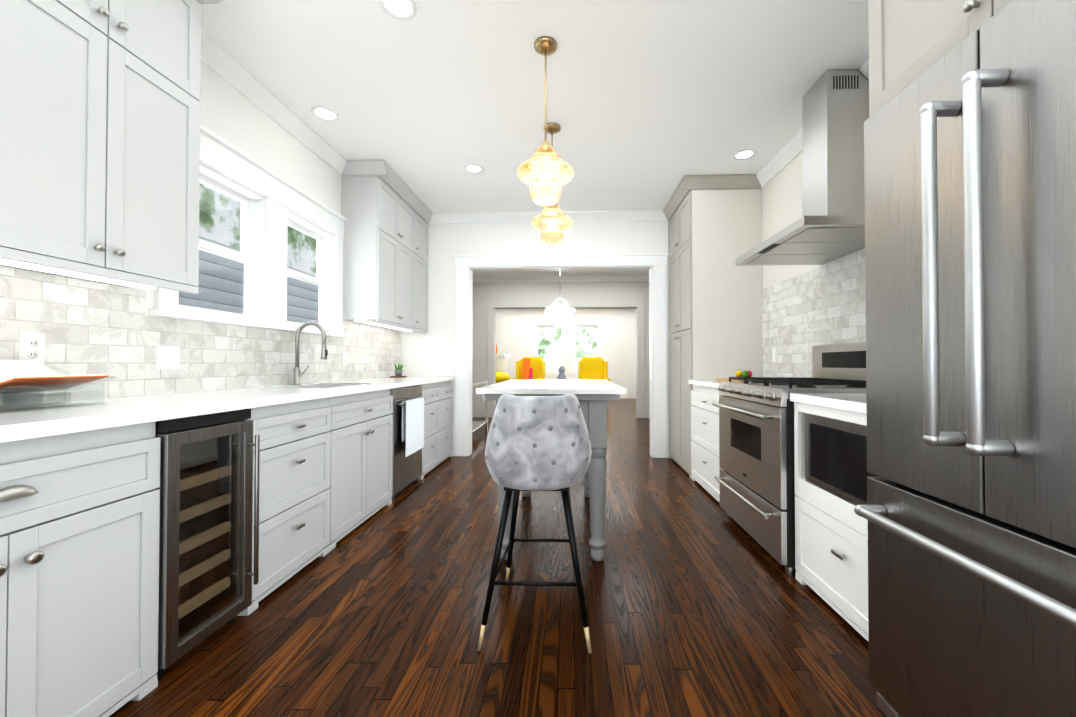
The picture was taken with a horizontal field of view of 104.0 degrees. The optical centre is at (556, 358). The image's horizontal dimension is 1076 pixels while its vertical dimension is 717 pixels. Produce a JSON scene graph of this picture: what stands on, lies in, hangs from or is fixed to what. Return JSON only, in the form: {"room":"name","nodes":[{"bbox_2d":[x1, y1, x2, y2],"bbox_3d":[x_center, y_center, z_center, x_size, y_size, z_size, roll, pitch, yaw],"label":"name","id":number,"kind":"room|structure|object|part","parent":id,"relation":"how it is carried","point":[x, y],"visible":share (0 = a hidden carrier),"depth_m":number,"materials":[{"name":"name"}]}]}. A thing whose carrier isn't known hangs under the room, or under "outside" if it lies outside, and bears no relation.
{"room":"kitchen","nodes":[
{"label":"kitchen","id":0,"kind":"room"},
{"bbox_2d":[3,61,392,405],"bbox_3d":[-1.980,-0.308,1.684,0.120,2.780,6.670,0,-1,2],"label":"wall","id":1,"kind":"structure","parent":0,"point":[232,115],"depth_m":2.68,"materials":[{"name":"white paint"}]},
{"bbox_2d":[0,0,207,291],"bbox_3d":[-1.762,-0.965,1.472,0.329,1.288,0.808,0,-1,2],"label":"upper cabinet","id":2,"kind":"object","parent":1,"relation":"attached to","point":[99,138],"depth_m":1.48,"materials":[{"name":"grey wood"}]},
{"bbox_2d":[0,258,155,288],"bbox_3d":[-1.810,-0.319,1.093,0.060,0.011,1.500,0,-1,2],"label":"under-cabinet light strip","id":3,"kind":"object","parent":2,"relation":"attached to","point":[13,263],"visible":0.8,"depth_m":1.54,"materials":[{"name":"white plastic"}]},
{"bbox_2d":[0,266,400,405],"bbox_3d":[-1.920,-0.096,1.605,0.006,0.523,6.518,0,-1,2],"label":"tile backsplash","id":4,"kind":"structure","parent":1,"relation":"attached to","point":[90,327],"depth_m":1.94,"materials":[{"name":"tile"}]},
{"bbox_2d":[18,332,44,363],"bbox_3d":[-1.915,-0.036,1.534,0.008,0.114,0.070,0,-1,2],"label":"duplex electrical outlet","id":5,"kind":"object","parent":4,"relation":"attached to","point":[31,346],"visible":1,"depth_m":1.53,"materials":[{"name":"white plastic"}]},
{"bbox_2d":[156,346,179,369],"bbox_3d":[-1.896,-0.004,2.053,0.011,0.114,0.116,0,-1,2],"label":"rocker light switch","id":6,"kind":"object","parent":4,"relation":"attached to","point":[167,357],"visible":1,"depth_m":2.05,"materials":[{"name":"white plastic"}]},
{"bbox_2d":[342,353,347,365],"bbox_3d":[-1.845,0.006,3.662,0.008,0.114,0.070,0,-1,2],"label":"electrical outlet","id":7,"kind":"object","parent":4,"relation":"attached to","point":[345,358],"visible":1,"depth_m":3.66,"materials":[{"name":"white plastic"}]},
{"bbox_2d":[149,124,349,337],"bbox_3d":[-1.908,-0.702,2.808,0.192,1.025,1.670,0,-1,2],"label":"kitchen window","id":8,"kind":"structure","parent":1,"relation":"in","point":[250,255],"depth_m":2.69,"materials":[{"name":"white wood"}]},
{"bbox_2d":[201,28,346,174],"bbox_3d":[-1.844,-1.634,2.757,0.085,0.100,1.730,0,-1,2],"label":"crown molding","id":9,"kind":"structure","parent":1,"relation":"attached to","point":[223,63],"depth_m":2.64,"materials":[{"name":"white wood"}]},
{"bbox_2d":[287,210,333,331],"bbox_3d":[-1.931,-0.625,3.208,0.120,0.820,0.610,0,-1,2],"label":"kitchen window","id":10,"kind":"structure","parent":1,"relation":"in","point":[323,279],"depth_m":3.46,"materials":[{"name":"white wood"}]},
{"bbox_2d":[341,172,420,327],"bbox_3d":[-1.677,-0.953,4.056,0.329,1.248,0.895,0,-1,2],"label":"upper cabinet","id":11,"kind":"object","parent":1,"relation":"attached to","point":[386,212],"depth_m":3.62,"materials":[{"name":"grey wood"}]},
{"bbox_2d":[388,216,428,331],"bbox_3d":[-1.658,-0.946,4.627,0.329,1.248,0.477,0,-1,2],"label":"upper cabinet","id":12,"kind":"object","parent":1,"relation":"attached to","point":[422,245],"depth_m":4.69,"materials":[{"name":"grey wood"}]},
{"bbox_2d":[354,320,411,331],"bbox_3d":[-1.707,-0.321,4.227,0.060,0.011,1.170,0,-1,2],"label":"under-cabinet light strip","id":13,"kind":"object","parent":12,"relation":"attached to","point":[377,324],"visible":1,"depth_m":4.05,"materials":[{"name":"white plastic"}]},
{"bbox_2d":[109,398,885,716],"bbox_3d":[0.080,1.160,5.606,6.400,0.060,14.920,0,-1,2],"label":"floor","id":14,"kind":"structure","parent":0,"point":[699,602],"depth_m":1.71,"materials":[{"name":"brown wood"}]},
{"bbox_2d":[0,422,160,716],"bbox_3d":[-1.616,0.636,1.021,0.648,0.874,0.752,0,-1,2],"label":"base cabinet","id":15,"kind":"object","parent":14,"relation":"on","point":[79,557],"visible":0.94,"depth_m":1.17,"materials":[{"name":"grey wood"}]},
{"bbox_2d":[155,409,259,678],"bbox_3d":[-1.579,0.645,1.589,0.680,0.871,0.377,0,-1,2],"label":"wine cooler","id":16,"kind":"object","parent":14,"relation":"on","point":[206,574],"visible":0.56,"depth_m":1.55,"materials":[{"name":"silver metal"}]},
{"bbox_2d":[237,398,330,615],"bbox_3d":[-1.581,0.649,2.083,0.648,0.874,0.602,0,-1,2],"label":"base cabinet","id":17,"kind":"object","parent":14,"relation":"on","point":[294,490],"visible":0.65,"depth_m":2.04,"materials":[{"name":"grey wood"}]},
{"bbox_2d":[327,389,392,550],"bbox_3d":[-1.557,0.658,2.799,0.648,0.874,0.827,0,-1,2],"label":"base cabinet","id":18,"kind":"object","parent":14,"relation":"on","point":[361,471],"visible":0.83,"depth_m":2.70,"materials":[{"name":"grey wood"}]},
{"bbox_2d":[390,385,425,500],"bbox_3d":[-1.520,0.669,3.523,0.670,0.871,0.616,0,-1,2],"label":"dishwasher","id":19,"kind":"object","parent":14,"relation":"on","point":[407,471],"visible":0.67,"depth_m":3.36,"materials":[{"name":"silver metal"}]},
{"bbox_2d":[402,397,423,456],"bbox_3d":[-1.196,0.559,3.504,0.036,0.438,0.396,0,-1,2],"label":"tea towel","id":20,"kind":"object","parent":19,"relation":"hanging from","point":[413,423],"visible":0.95,"depth_m":3.46,"materials":[{"name":"white fabric"}]},
{"bbox_2d":[419,380,452,479],"bbox_3d":[-1.507,0.677,4.338,0.648,0.874,1.005,0,-1,2],"label":"base cabinet","id":21,"kind":"object","parent":14,"relation":"on","point":[437,448],"visible":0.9,"depth_m":4.28,"materials":[{"name":"grey wood"}]},
{"bbox_2d":[472,380,487,432],"bbox_3d":[-1.251,0.734,5.915,0.320,0.800,1.200,0,-1,2],"label":"console table","id":22,"kind":"object","parent":14,"relation":"on","point":[476,425],"visible":0.19,"depth_m":6.47,"materials":[{"name":"white wood"}]},
{"bbox_2d":[496,354,509,373],"bbox_3d":[-1.601,0.544,10.031,0.850,1.280,0.900,0,-1,2],"label":"fireplace mantel","id":23,"kind":"object","parent":14,"relation":"on","point":[501,362],"visible":0.17,"depth_m":9.63,"materials":[{"name":"white"}]},
{"bbox_2d":[512,357,544,378],"bbox_3d":[-0.736,0.577,11.028,0.748,1.238,0.629,0,-1,16],"label":"armchair","id":24,"kind":"object","parent":14,"relation":"on","point":[537,365],"visible":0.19,"depth_m":11.14,"materials":[{"name":"yellow fabric"}]},
{"bbox_2d":[521,358,531,378],"bbox_3d":[-0.774,0.314,10.828,0.270,0.640,0.360,0,-1,2],"label":"throw blanket","id":25,"kind":"object","parent":24,"relation":"on","point":[526,371],"visible":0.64,"depth_m":10.85,"materials":[{"name":"orange fabric"}]},
{"bbox_2d":[477,393,591,653],"bbox_3d":[-0.075,0.615,1.796,0.444,0.940,0.494,0,-1,2],"label":"bar stool","id":26,"kind":"object","parent":14,"relation":"on","point":[537,443],"visible":1,"depth_m":1.59,"materials":[{"name":"grey fabric"}]},
{"bbox_2d":[476,379,626,560],"bbox_3d":[-0.011,0.631,2.834,0.790,0.930,1.280,0,-1,2],"label":"kitchen island","id":27,"kind":"object","parent":14,"relation":"on","point":[594,396],"visible":0.52,"depth_m":2.25,"materials":[{"name":"white stone"}]},
{"bbox_2d":[578,357,609,380],"bbox_3d":[0.972,0.577,10.972,0.748,1.238,0.629,0,-1,-8],"label":"armchair","id":28,"kind":"object","parent":14,"relation":"on","point":[592,368],"visible":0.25,"depth_m":11.13,"materials":[{"name":"yellow fabric"}]},
{"bbox_2d":[691,385,719,502],"bbox_3d":[1.532,0.666,3.409,0.688,0.874,0.903,0,-1,2],"label":"base cabinet","id":29,"kind":"object","parent":14,"relation":"on","point":[705,467],"visible":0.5,"depth_m":3.45,"materials":[{"name":"white wood"}]},
{"bbox_2d":[689,379,724,388],"bbox_3d":[1.535,0.208,3.414,0.672,0.040,0.903,0,-1,2],"label":"countertop","id":30,"kind":"structure","parent":29,"relation":"on","point":[711,383],"depth_m":3.44,"materials":[{"name":"white stone"}]},
{"bbox_2d":[717,378,750,381],"bbox_3d":[1.496,0.176,3.345,0.260,0.020,0.570,0,-1,2],"label":"cutting board","id":31,"kind":"object","parent":30,"relation":"on","point":[724,379],"visible":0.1,"depth_m":3.37,"materials":[{"name":"brown wood"}]},
{"bbox_3d":[1.516,0.158,3.335,0.180,0.015,0.350,0,-1,2],"label":"cutting board","id":32,"kind":"object","parent":31,"relation":"on","visible":0},
{"bbox_2d":[736,369,751,376],"bbox_3d":[1.506,0.117,3.364,0.118,0.066,0.205,0,-1,2],"label":"produce","id":33,"kind":"object","parent":32,"relation":"on","point":[739,373],"visible":0.92,"depth_m":3.34,"materials":[{"name":"green"}]},
{"bbox_2d":[663,174,762,477],"bbox_3d":[1.540,-0.276,4.276,0.729,2.778,0.952,0,-1,2],"label":"pantry cabinet","id":34,"kind":"object","parent":14,"relation":"on","point":[714,292],"visible":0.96,"depth_m":3.88,"materials":[{"name":"grey wood"}]},
{"bbox_2d":[712,342,865,575],"bbox_3d":[1.453,0.499,2.517,0.784,1.185,0.874,0,-1,2],"label":"range","id":35,"kind":"object","parent":14,"relation":"on","point":[756,480],"visible":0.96,"depth_m":2.37,"materials":[{"name":"silver metal"}]},
{"bbox_2d":[794,402,878,641],"bbox_3d":[1.476,0.645,1.695,0.688,0.874,0.750,0,-1,2],"label":"base cabinet","id":36,"kind":"object","parent":14,"relation":"on","point":[831,548],"depth_m":1.78,"materials":[{"name":"white wood"}]},
{"bbox_2d":[790,393,866,413],"bbox_3d":[1.478,0.187,1.701,0.672,0.040,0.750,0,-1,2],"label":"countertop","id":37,"kind":"structure","parent":36,"relation":"on","point":[853,402],"depth_m":1.81,"materials":[{"name":"white stone"}]},
{"bbox_3d":[1.387,0.414,1.673,0.450,0.313,0.615,0,-1,2],"label":"microwave oven","id":38,"kind":"part","parent":36,"relation":"part of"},
{"bbox_2d":[854,0,1075,716],"bbox_3d":[1.339,0.156,0.944,0.908,1.834,0.754,0,-1,2],"label":"refrigerator","id":39,"kind":"object","parent":14,"relation":"on","point":[968,511],"visible":1,"depth_m":0.94,"materials":[{"name":"silver metal"}]},
{"bbox_3d":[-1.666,0.618,-0.513,0.648,0.874,2.314,0,-1,2],"label":"base cabinet","id":40,"kind":"object","parent":14,"relation":"on","visible":0},
{"bbox_2d":[0,376,454,442],"bbox_3d":[-1.599,0.185,1.591,0.638,0.040,6.514,0,-1,2],"label":"countertop","id":41,"kind":"structure","parent":40,"relation":"on","point":[23,424],"depth_m":1.54,"materials":[{"name":"white stone"}]},
{"bbox_2d":[0,376,113,412],"bbox_3d":[-1.746,0.083,1.382,0.308,0.159,0.270,0,-1,2],"label":"book stand","id":42,"kind":"object","parent":41,"relation":"on","point":[36,395],"visible":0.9,"depth_m":1.39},
{"bbox_2d":[0,360,108,391],"bbox_3d":[-1.746,0.055,1.382,0.280,0.104,0.250,0,-1,2],"label":"open book","id":43,"kind":"object","parent":42,"relation":"on","point":[20,370],"visible":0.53,"depth_m":1.41,"materials":[{"name":"white paper"}]},
{"bbox_2d":[292,322,327,384],"bbox_3d":[-1.712,-0.037,2.956,0.239,0.438,0.132,0,-1,2],"label":"faucet","id":44,"kind":"object","parent":41,"relation":"on","point":[297,374],"visible":1,"depth_m":2.91,"materials":[{"name":"silver metal"}]},
{"bbox_3d":[-1.697,0.195,4.506,0.169,0.012,0.169,0,-1,2],"label":"board","id":45,"kind":"object","parent":41,"relation":"on","visible":0},
{"bbox_2d":[395,364,402,375],"bbox_3d":[-1.696,0.123,4.508,0.091,0.129,0.100,0,-1,2],"label":"potted plant","id":46,"kind":"object","parent":45,"relation":"on","point":[398,370],"visible":1,"depth_m":4.48,"materials":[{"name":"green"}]},
{"bbox_3d":[0.108,0.765,6.471,1.192,0.750,1.192,0,-1,2],"label":"dining table","id":47,"kind":"object","parent":14,"relation":"on","visible":0},
{"bbox_2d":[557,366,565,379],"bbox_3d":[0.072,0.247,6.278,0.140,0.280,0.140,0,-1,2],"label":"centrepiece","id":48,"kind":"object","parent":47,"relation":"on","point":[561,370],"visible":0.77,"depth_m":6.24,"materials":[{"name":"grey ceramic"}]},
{"bbox_2d":[496,372,509,382],"bbox_3d":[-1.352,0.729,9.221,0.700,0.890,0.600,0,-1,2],"label":"cushion","id":49,"kind":"object","parent":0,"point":[501,376],"visible":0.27,"depth_m":9.04,"materials":[{"name":"yellow fabric"}]},
{"bbox_2d":[200,0,868,275],"bbox_3d":[0.080,-1.660,5.641,6.400,0.020,14.920,0,-1,2],"label":"ceiling","id":50,"kind":"structure","parent":0,"point":[651,104],"depth_m":2.56,"materials":[{"name":"white paint"}]},
{"bbox_2d":[311,106,338,120],"bbox_3d":[-1.591,-1.680,2.889,0.170,0.006,0.170,0,-1,2],"label":"recessed light","id":51,"kind":"object","parent":50,"relation":"in","point":[324,113],"visible":1,"depth_m":2.88,"materials":[{"name":"white"}]},
{"bbox_2d":[379,0,416,19],"bbox_3d":[-0.759,-1.691,2.014,0.170,0.006,0.170,0,-1,2],"label":"recessed light","id":52,"kind":"object","parent":50,"relation":"in","point":[402,9],"visible":1,"depth_m":2.03,"materials":[{"name":"white"}]},
{"bbox_2d":[464,164,483,172],"bbox_3d":[-0.728,-1.670,3.698,0.170,0.006,0.170,0,-1,2],"label":"recessed light","id":53,"kind":"object","parent":50,"relation":"in","point":[474,168],"visible":1,"depth_m":3.69,"materials":[{"name":"white"}]},
{"bbox_2d":[517,36,573,205],"bbox_3d":[-0.061,-1.264,2.261,0.308,0.853,0.308,0,-1,2],"label":"pendant light","id":54,"kind":"object","parent":50,"relation":"hanging from","point":[545,172],"visible":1,"depth_m":2.20,"materials":[{"name":"gold metal"}]},
{"bbox_2d":[531,123,572,246],"bbox_3d":[-0.035,-1.254,3.053,0.308,0.853,0.308,0,-1,2],"label":"pendant light","id":55,"kind":"object","parent":50,"relation":"hanging from","point":[552,223],"visible":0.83,"depth_m":2.98,"materials":[{"name":"yellow glass"}]},
{"bbox_2d":[544,296,575,328],"bbox_3d":[0.048,-1.049,6.495,0.484,1.180,0.474,0,-1,2],"label":"dining chandelier","id":56,"kind":"object","parent":50,"relation":"hanging from","point":[558,319],"visible":0.98,"depth_m":6.38,"materials":[{"name":"white glass"}]},
{"bbox_2d":[733,149,755,159],"bbox_3d":[1.540,-1.673,3.451,0.170,0.006,0.170,0,-1,2],"label":"recessed light","id":57,"kind":"object","parent":50,"relation":"in","point":[744,154],"visible":1,"depth_m":3.45,"materials":[{"name":"white"}]},
{"bbox_2d":[400,221,669,457],"bbox_3d":[0.056,-0.269,4.879,5.000,2.780,0.150,0,-1,2],"label":"wall","id":58,"kind":"structure","parent":0,"point":[420,355],"depth_m":4.84,"materials":[{"name":"white paint"}]},
{"bbox_2d":[429,210,666,223],"bbox_3d":[-0.103,-1.610,4.782,2.770,0.100,0.085,0,-1,2],"label":"crown molding","id":59,"kind":"structure","parent":58,"relation":"attached to","point":[620,215],"depth_m":4.77,"materials":[{"name":"white"}]},
{"bbox_2d":[453,253,668,457],"bbox_3d":[0.037,-0.033,4.871,2.458,2.307,0.209,0,-1,2],"label":"door frame","id":60,"kind":"structure","parent":58,"relation":"attached to","point":[654,264],"depth_m":4.80,"materials":[{"name":"white wood"}]},
{"bbox_2d":[472,281,649,417],"bbox_3d":[0.170,-0.227,8.347,6.400,2.780,0.150,0,-1,2],"label":"wall","id":61,"kind":"structure","parent":0,"point":[484,293],"depth_m":8.30,"materials":[{"name":"grey paint"}]},
{"bbox_2d":[473,275,648,281],"bbox_3d":[0.166,-1.567,8.246,4.900,0.100,0.085,0,-1,2],"label":"crown molding","id":62,"kind":"structure","parent":61,"relation":"attached to","point":[560,278],"depth_m":8.24,"materials":[{"name":"white wood"}]},
{"bbox_2d":[487,301,644,417],"bbox_3d":[0.169,0.017,8.333,3.110,2.292,0.172,0,-1,2],"label":"trim","id":63,"kind":"structure","parent":61,"relation":"attached to","point":[493,306],"depth_m":8.27,"materials":[{"name":"grey"}]},
{"bbox_2d":[496,309,635,398],"bbox_3d":[0.321,-0.171,12.939,6.400,2.780,0.120,0,-1,2],"label":"wall","id":64,"kind":"structure","parent":0,"point":[514,334],"depth_m":12.86,"materials":[{"name":"white paint"}]},
{"bbox_2d":[536,325,562,371],"bbox_3d":[-0.224,-0.315,12.959,0.810,1.430,0.120,0,-1,2],"label":"living room window","id":65,"kind":"structure","parent":64,"relation":"in","point":[553,348],"depth_m":12.96,"materials":[{"name":"white"}]},
{"bbox_2d":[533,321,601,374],"bbox_3d":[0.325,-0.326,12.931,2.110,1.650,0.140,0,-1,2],"label":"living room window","id":66,"kind":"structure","parent":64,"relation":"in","point":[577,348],"depth_m":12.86,"materials":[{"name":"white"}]},
{"bbox_2d":[762,151,864,288],"bbox_3d":[1.877,-0.310,1.558,0.120,2.780,6.670,0,-1,2],"label":"wall","id":67,"kind":"structure","parent":0,"point":[781,199],"depth_m":3.50,"materials":[{"name":"white paint"}]},
{"bbox_2d":[756,127,802,187],"bbox_3d":[1.832,-1.628,3.294,0.085,0.100,1.173,0,-1,2],"label":"crown molding","id":68,"kind":"structure","parent":67,"relation":"attached to","point":[794,146],"depth_m":3.42,"materials":[{"name":"white wood"}]},
{"bbox_2d":[735,69,868,265],"bbox_3d":[1.548,-1.172,2.534,0.597,1.028,0.880,0,-1,2],"label":"range hood","id":69,"kind":"object","parent":67,"relation":"attached to","point":[828,226],"visible":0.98,"depth_m":2.45,"materials":[{"name":"silver metal"}]},
{"bbox_2d":[762,249,865,377],"bbox_3d":[1.849,-0.237,2.590,0.006,0.830,2.542,0,-1,2],"label":"tile backsplash","id":70,"kind":"structure","parent":67,"relation":"attached to","point":[803,313],"depth_m":3.09,"materials":[{"name":"tile"}]},
{"bbox_2d":[772,349,776,361],"bbox_3d":[1.874,-0.025,3.620,0.011,0.114,0.070,0,-1,2],"label":"electrical outlet","id":71,"kind":"object","parent":70,"relation":"attached to","point":[774,355],"visible":1,"depth_m":3.61,"materials":[{"name":"white plastic"}]},
{"bbox_2d":[860,59,868,78],"bbox_3d":[1.786,-1.645,1.892,0.085,0.100,1.100,0,-1,2],"label":"crown molding","id":72,"kind":"structure","parent":67,"relation":"attached to","point":[864,69],"depth_m":2.42,"materials":[{"name":"white"}]},
{"bbox_2d":[868,0,1011,117],"bbox_3d":[1.357,-1.236,0.984,0.879,0.938,0.867,0,-1,2],"label":"upper cabinet","id":73,"kind":"object","parent":67,"relation":"attached to","point":[910,41],"visible":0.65,"depth_m":1.19,"materials":[{"name":"grey wood"}]},
{"label":"outside","id":74,"kind":"structure","parent":0,"visible":0},
{"bbox_2d":[179,183,318,322],"bbox_3d":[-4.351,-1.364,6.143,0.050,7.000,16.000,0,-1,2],"label":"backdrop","id":75,"kind":"structure","parent":74,"point":[214,221],"depth_m":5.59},
{"bbox_2d":[538,327,596,369],"bbox_3d":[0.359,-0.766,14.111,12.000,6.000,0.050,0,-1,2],"label":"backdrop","id":76,"kind":"structure","parent":74,"point":[550,344],"depth_m":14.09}
]}

